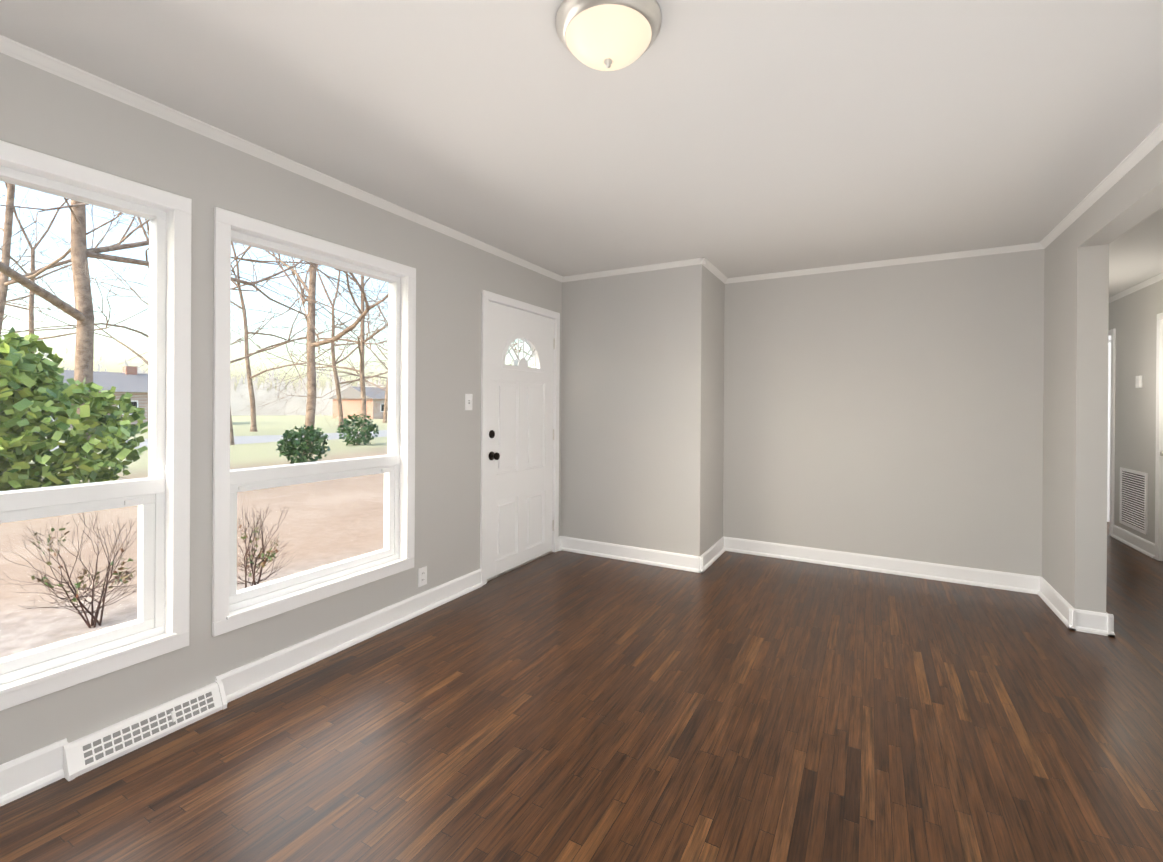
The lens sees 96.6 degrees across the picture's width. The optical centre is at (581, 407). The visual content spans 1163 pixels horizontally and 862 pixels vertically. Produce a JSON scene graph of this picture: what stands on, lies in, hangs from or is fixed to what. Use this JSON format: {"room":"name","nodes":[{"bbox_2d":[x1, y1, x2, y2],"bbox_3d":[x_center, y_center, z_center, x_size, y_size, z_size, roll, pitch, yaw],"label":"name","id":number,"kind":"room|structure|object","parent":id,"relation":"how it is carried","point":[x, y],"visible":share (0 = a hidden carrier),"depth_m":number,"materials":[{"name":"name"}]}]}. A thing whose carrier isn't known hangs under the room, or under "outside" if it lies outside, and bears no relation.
{"room":"empty living room","nodes":[
{"label":"empty living room","id":0,"kind":"room"},
{"bbox_2d":[0,52,561,764],"bbox_3d":[-1.514,0.046,2.422,0.140,2.440,6.935,0,0,29],"label":"wall","id":1,"kind":"structure","parent":0,"point":[52,114],"depth_m":2.31,"materials":[{"name":"grey paint"}]},
{"bbox_2d":[0,738,67,806],"bbox_3d":[-2.416,1.204,0.647,0.028,0.120,2.620,0,0,29],"label":"baseboard","id":2,"kind":"structure","parent":1,"relation":"attached to","point":[24,775],"depth_m":1.71,"materials":[{"name":"white wood"}]},
{"bbox_2d":[0,140,191,710],"bbox_3d":[-1.930,0.058,1.666,0.190,1.845,1.130,0,0,29],"label":"window","id":3,"kind":"structure","parent":1,"relation":"in","point":[159,495],"depth_m":2.02,"materials":[{"name":"white wood"}]},
{"bbox_2d":[63,680,226,780],"bbox_3d":[-1.644,1.214,1.986,0.070,0.105,0.494,0,0,29],"label":"air vent","id":4,"kind":"object","parent":1,"relation":"in","point":[89,752],"visible":1,"depth_m":1.94,"materials":[{"name":"white metal"}]},
{"bbox_2d":[0,35,563,281],"bbox_3d":[-1.607,-1.154,2.061,0.034,0.040,5.930,0,0,29],"label":"crown molding","id":5,"kind":"structure","parent":1,"relation":"attached to","point":[76,75],"depth_m":2.19,"materials":[{"name":"white wood"}]},
{"bbox_2d":[212,207,415,636],"bbox_3d":[-1.350,0.059,2.705,0.190,1.845,1.131,0,0,29],"label":"window","id":6,"kind":"structure","parent":1,"relation":"in","point":[233,608],"depth_m":2.60,"materials":[{"name":"white wood"}]},
{"bbox_2d":[216,569,482,702],"bbox_3d":[-1.132,1.208,2.948,0.028,0.120,1.710,0,0,29],"label":"baseboard","id":7,"kind":"structure","parent":1,"relation":"attached to","point":[238,682],"depth_m":2.69,"materials":[{"name":"white wood"}]},
{"bbox_2d":[418,566,426,586],"bbox_3d":[-0.988,1.048,3.223,0.008,0.114,0.070,0,0,29],"label":"electrical outlet plate","id":8,"kind":"object","parent":1,"relation":"attached to","point":[422,576],"visible":1,"depth_m":3.22,"materials":[{"name":"white plastic"}]},
{"bbox_2d":[465,394,472,409],"bbox_3d":[-0.773,-0.041,3.580,0.021,0.114,0.070,0,0,29],"label":"switch plate","id":9,"kind":"object","parent":1,"relation":"attached to","point":[468,401],"visible":1,"depth_m":3.58,"materials":[{"name":"white plastic"}]},
{"bbox_2d":[480,290,559,584],"bbox_3d":[-0.502,0.214,4.173,0.198,2.112,1.040,0,0,29],"label":"entry door","id":10,"kind":"structure","parent":1,"relation":"in","point":[519,505],"depth_m":4.11,"materials":[{"name":"white wood"}]},
{"bbox_2d":[0,522,1162,861],"bbox_3d":[3.117,1.395,2.528,8.140,0.200,11.640,0,0,29],"label":"floor","id":11,"kind":"structure","parent":0,"point":[574,706],"depth_m":2.00,"materials":[{"name":"brown wood"}]},
{"bbox_2d":[0,0,1162,296],"bbox_3d":[3.134,-1.205,2.523,8.140,0.120,11.640,0,0,29],"label":"ceiling","id":12,"kind":"structure","parent":0,"point":[732,138],"depth_m":2.02,"materials":[{"name":"white paint"}]},
{"bbox_2d":[556,0,660,70],"bbox_3d":[0.081,-1.093,1.559,0.316,0.138,0.316,0,0,29],"label":"ceiling light","id":13,"kind":"object","parent":12,"relation":"attached to","point":[607,35],"visible":1,"depth_m":1.49,"materials":[{"name":"white glass"}]},
{"bbox_2d":[560,264,724,555],"bbox_3d":[0.551,0.056,4.668,1.275,2.440,0.730,0,0,29],"label":"wall bump-out","id":14,"kind":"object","parent":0,"point":[642,409],"visible":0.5,"depth_m":4.32,"materials":[{"name":"grey paint"}]},
{"bbox_2d":[558,536,707,572],"bbox_3d":[0.366,1.215,4.322,1.303,0.120,0.050,0,0,29],"label":"baseboard","id":15,"kind":"structure","parent":14,"relation":"attached to","point":[698,564],"depth_m":4.28,"materials":[{"name":"white wood"}]},
{"bbox_2d":[564,257,707,281],"bbox_3d":[0.414,-1.145,4.309,1.249,0.040,0.034,0,0,29],"label":"crown molding","id":16,"kind":"structure","parent":14,"relation":"attached to","point":[697,261],"depth_m":4.27,"materials":[{"name":"white wood"}]},
{"bbox_2d":[704,536,727,566],"bbox_3d":[1.107,1.220,4.343,0.028,0.120,0.690,0,0,29],"label":"baseboard","id":17,"kind":"structure","parent":14,"relation":"attached to","point":[716,550],"depth_m":4.45,"materials":[{"name":"white wood"}]},
{"bbox_2d":[706,261,727,282],"bbox_3d":[1.118,-1.140,4.325,0.034,0.040,0.660,0,0,29],"label":"crown molding","id":18,"kind":"structure","parent":14,"relation":"attached to","point":[711,267],"depth_m":4.37,"materials":[{"name":"white wood"}]},
{"bbox_2d":[723,249,1044,576],"bbox_3d":[1.724,0.063,4.508,3.480,2.440,0.135,0,0,29],"label":"wall","id":19,"kind":"structure","parent":0,"point":[894,411],"depth_m":4.04,"materials":[{"name":"grey paint"}]},
{"bbox_2d":[724,243,1035,283],"bbox_3d":[2.221,-1.133,4.136,2.145,0.040,0.034,0,0,29],"label":"crown molding","id":20,"kind":"structure","parent":19,"relation":"attached to","point":[1032,246],"depth_m":4.03,"materials":[{"name":"white wood"}]},
{"bbox_2d":[728,537,1039,593],"bbox_3d":[2.234,1.227,4.128,2.205,0.120,0.028,0,0,29],"label":"baseboard","id":21,"kind":"structure","parent":19,"relation":"attached to","point":[1023,583],"depth_m":4.03,"materials":[{"name":"white wood"}]},
{"bbox_2d":[1042,140,1162,612],"bbox_3d":[3.752,0.076,4.432,0.135,2.440,6.500,0,0,29],"label":"wall","id":22,"kind":"structure","parent":0,"point":[1075,431],"depth_m":3.01,"materials":[{"name":"grey paint"}]},
{"bbox_2d":[1036,577,1087,632],"bbox_3d":[3.029,1.233,3.289,0.058,0.120,0.658,0,0,29],"label":"baseboard","id":23,"kind":"structure","parent":22,"relation":"attached to","point":[1074,619],"depth_m":3.17,"materials":[{"name":"white wood"}]},
{"bbox_2d":[1036,121,1162,249],"bbox_3d":[1.580,-1.131,0.699,0.034,0.040,6.660,0,0,29],"label":"crown molding","id":24,"kind":"structure","parent":22,"relation":"attached to","point":[1155,137],"depth_m":2.58,"materials":[{"name":"white wood"}]},
{"bbox_2d":[1088,611,1114,636],"bbox_3d":[4.193,1.238,5.084,0.043,0.120,4.928,0,0,29],"label":"baseboard","id":25,"kind":"structure","parent":22,"relation":"attached to","point":[1100,623],"depth_m":2.96,"materials":[{"name":"white wood"}]},
{"bbox_2d":[1108,280,1162,543],"bbox_3d":[3.651,0.080,1.969,0.120,2.440,10.900,0,0,29],"label":"wall","id":26,"kind":"structure","parent":0,"point":[1133,318],"depth_m":4.83,"materials":[{"name":"grey paint"}]},
{"bbox_2d":[1107,328,1115,535],"bbox_3d":[6.049,0.253,5.440,0.964,2.112,0.940,0,0,29],"label":"hall door","id":27,"kind":"structure","parent":26,"relation":"in","point":[1111,426],"depth_m":5.29,"materials":[{"name":"white wood"}]},
{"bbox_2d":[1111,525,1154,558],"bbox_3d":[5.176,1.244,4.867,0.028,0.120,0.910,0,0,29],"label":"baseboard","id":28,"kind":"structure","parent":26,"relation":"attached to","point":[1144,546],"depth_m":4.82,"materials":[{"name":"white wood"}]},
{"bbox_2d":[1119,467,1147,534],"bbox_3d":[5.191,0.859,4.876,0.012,0.550,0.560,0,0,29],"label":"air vent","id":29,"kind":"object","parent":26,"relation":"in","point":[1134,499],"visible":1,"depth_m":4.85,"materials":[{"name":"white metal"}]},
{"bbox_2d":[1109,273,1162,302],"bbox_3d":[3.591,-1.121,2.004,0.034,0.040,10.900,0,0,29],"label":"crown molding","id":30,"kind":"structure","parent":26,"relation":"attached to","point":[1159,277],"depth_m":4.79,"materials":[{"name":"white wood"}]},
{"bbox_2d":[1135,376,1141,387],"bbox_3d":[5.134,-0.241,4.772,0.025,0.110,0.080,0,0,29],"label":"thermostat","id":31,"kind":"object","parent":26,"relation":"attached to","point":[1138,383],"visible":1,"depth_m":4.75,"materials":[{"name":"white plastic"}]},
{"bbox_2d":[1155,312,1162,560],"bbox_3d":[4.795,0.247,4.033,0.171,2.112,0.920,0,0,29],"label":"hall door","id":32,"kind":"structure","parent":26,"relation":"in","point":[1159,466],"depth_m":4.42,"materials":[{"name":"white wood"}]},
{"label":"outside","id":33,"kind":"structure","parent":0,"visible":0},
{"bbox_2d":[0,414,387,657],"bbox_3d":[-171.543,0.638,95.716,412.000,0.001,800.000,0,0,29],"label":"ground","id":34,"kind":"structure","parent":33,"point":[308,543],"depth_m":7.48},
{"bbox_2d":[1,510,137,627],"bbox_3d":[-4.198,1.351,4.322,0.898,1.039,1.101,0,0,29],"label":"twigs","id":35,"kind":"object","parent":34,"relation":"on","point":[126,578],"depth_m":4.33,"materials":[{"name":"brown plant"}]},
{"bbox_2d":[0,326,147,490],"bbox_3d":[-11.966,0.102,9.635,3.545,3.580,6.042,0,0,29],"label":"bush","id":36,"kind":"object","parent":34,"relation":"on","point":[64,456],"depth_m":10.28,"materials":[{"name":"green plant"}]},
{"bbox_2d":[0,181,148,365],"bbox_3d":[-32.172,-11.684,22.958,22.409,26.744,22.964,0,0,29],"label":"tree","id":37,"kind":"object","parent":34,"relation":"on","point":[33,294],"depth_m":24.27,"materials":[{"name":"brown plant"}]},
{"bbox_2d":[40,366,147,427],"bbox_3d":[-42.750,-1.088,43.282,9.800,5.350,18.800,0,0,29],"label":"house","id":38,"kind":"structure","parent":34,"relation":"on","point":[104,379],"depth_m":43.99,"materials":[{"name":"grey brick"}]},
{"bbox_2d":[0,182,270,352],"bbox_3d":[-30.480,-10.366,26.246,23.871,24.118,21.964,0,0,29],"label":"tree","id":39,"kind":"object","parent":34,"relation":"on","point":[31,301],"depth_m":27.49,"materials":[{"name":"brown plant"}]},
{"bbox_2d":[0,200,387,472],"bbox_3d":[-15.751,-12.623,15.345,26.567,28.855,30.096,0,0,29],"label":"tree","id":40,"kind":"object","parent":34,"relation":"on","point":[86,328],"depth_m":13.93,"materials":[{"name":"brown plant"}]},
{"bbox_2d":[1,193,387,444],"bbox_3d":[-16.141,-10.927,26.630,23.265,25.419,20.811,0,0,29],"label":"tree","id":41,"kind":"object","parent":34,"relation":"on","point":[241,358],"depth_m":26.53,"materials":[{"name":"brown plant"}]},
{"bbox_2d":[4,182,387,431],"bbox_3d":[-20.731,-11.251,35.309,23.598,26.599,24.332,0,0,29],"label":"tree","id":42,"kind":"object","parent":34,"relation":"on","point":[253,427],"depth_m":36.58,"materials":[{"name":"brown plant"}]},
{"bbox_2d":[16,323,386,415],"bbox_3d":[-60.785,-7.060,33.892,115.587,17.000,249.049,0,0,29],"label":"tree","id":43,"kind":"object","parent":34,"relation":"on","point":[235,401],"depth_m":95.29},
{"bbox_2d":[60,213,387,454],"bbox_3d":[-13.593,-11.761,20.020,27.510,27.142,25.922,0,0,29],"label":"tree","id":44,"kind":"object","parent":34,"relation":"on","point":[312,363],"depth_m":19.77,"materials":[{"name":"brown plant"}]},
{"bbox_2d":[137,250,387,441],"bbox_3d":[-14.231,-10.571,28.148,25.523,24.727,20.417,0,0,29],"label":"tree","id":45,"kind":"object","parent":34,"relation":"on","point":[361,339],"depth_m":29.66,"materials":[{"name":"brown plant"}]},
{"bbox_2d":[237,504,292,587],"bbox_3d":[-3.225,1.424,5.130,0.860,0.901,0.816,0,0,29],"label":"twigs","id":46,"kind":"object","parent":34,"relation":"on","point":[261,564],"depth_m":5.16,"materials":[{"name":"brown plant"}]},
{"bbox_2d":[276,424,330,463],"bbox_3d":[-8.859,1.175,16.555,1.535,1.312,1.598,0,0,29],"label":"bush","id":47,"kind":"object","parent":34,"relation":"on","point":[292,438],"depth_m":16.29,"materials":[{"name":"green plant"}]},
{"bbox_2d":[235,243,387,426],"bbox_3d":[-21.837,-11.267,43.931,21.086,25.968,23.306,0,0,29],"label":"tree","id":48,"kind":"object","parent":34,"relation":"on","point":[339,400],"depth_m":43.61,"materials":[{"name":"brown plant"}]},
{"bbox_2d":[270,267,387,422],"bbox_3d":[-21.369,-10.493,56.304,22.168,24.383,22.115,0,0,29],"label":"tree","id":49,"kind":"object","parent":34,"relation":"on","point":[385,408],"depth_m":57.97,"materials":[{"name":"brown plant"}]},
{"bbox_2d":[337,413,378,444],"bbox_3d":[-10.680,1.029,24.802,1.900,1.564,1.749,0,0,29],"label":"bush","id":50,"kind":"object","parent":34,"relation":"on","point":[366,439],"depth_m":24.50,"materials":[{"name":"green plant"}]},
{"bbox_2d":[330,386,387,418],"bbox_3d":[-29.748,-1.074,82.980,9.800,5.350,16.800,0,0,29],"label":"house","id":51,"kind":"structure","parent":34,"relation":"on","point":[349,404],"depth_m":75.57,"materials":[{"name":"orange brick"}]},
{"bbox_2d":[355,325,387,388],"bbox_3d":[-17.128,-11.054,65.296,20.645,25.529,22.244,0,0,29],"label":"tree","id":52,"kind":"object","parent":34,"relation":"on","point":[376,358],"depth_m":60.68,"materials":[{"name":"brown plant"}]},
{"bbox_2d":[331,322,525,411],"bbox_3d":[-12.662,-11.428,50.588,23.625,26.382,23.238,0,0,29],"label":"tree","id":53,"kind":"object","parent":34,"relation":"on","point":[378,368],"depth_m":51.75,"materials":[{"name":"brown plant"}]},
{"bbox_2d":[355,339,527,380],"bbox_3d":[-9.729,-10.512,55.709,27.539,24.570,21.200,0,0,29],"label":"tree","id":54,"kind":"object","parent":34,"relation":"on","point":[387,354],"depth_m":54.32,"materials":[{"name":"brown plant"}]},
{"bbox_2d":[507,340,533,367],"bbox_3d":[-5.464,-8.819,66.451,22.889,21.201,23.053,0,0,29],"label":"tree","id":55,"kind":"object","parent":34,"relation":"on","point":[521,351],"depth_m":66.11,"materials":[{"name":"brown plant"}]},
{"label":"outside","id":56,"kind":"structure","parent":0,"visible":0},
{"bbox_2d":[0,182,148,336],"bbox_3d":[-16.943,-10.569,18.524,22.418,24.720,19.542,0,0,29],"label":"tree","id":57,"kind":"object","parent":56,"point":[8,230],"depth_m":15.84,"materials":[{"name":"brown plant"}]},
{"bbox_2d":[0,210,316,365],"bbox_3d":[-24.959,-9.862,29.950,21.670,25.438,27.390,0,0,29],"label":"tree","id":58,"kind":"object","parent":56,"point":[137,331],"depth_m":30.25,"materials":[{"name":"brown plant"}]},
{"bbox_2d":[231,275,388,425],"bbox_3d":[-15.596,-10.534,48.500,22.093,25.851,29.140,0,0,29],"label":"tree","id":59,"kind":"object","parent":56,"point":[323,369],"depth_m":42.73,"materials":[{"name":"brown plant"}]}
]}

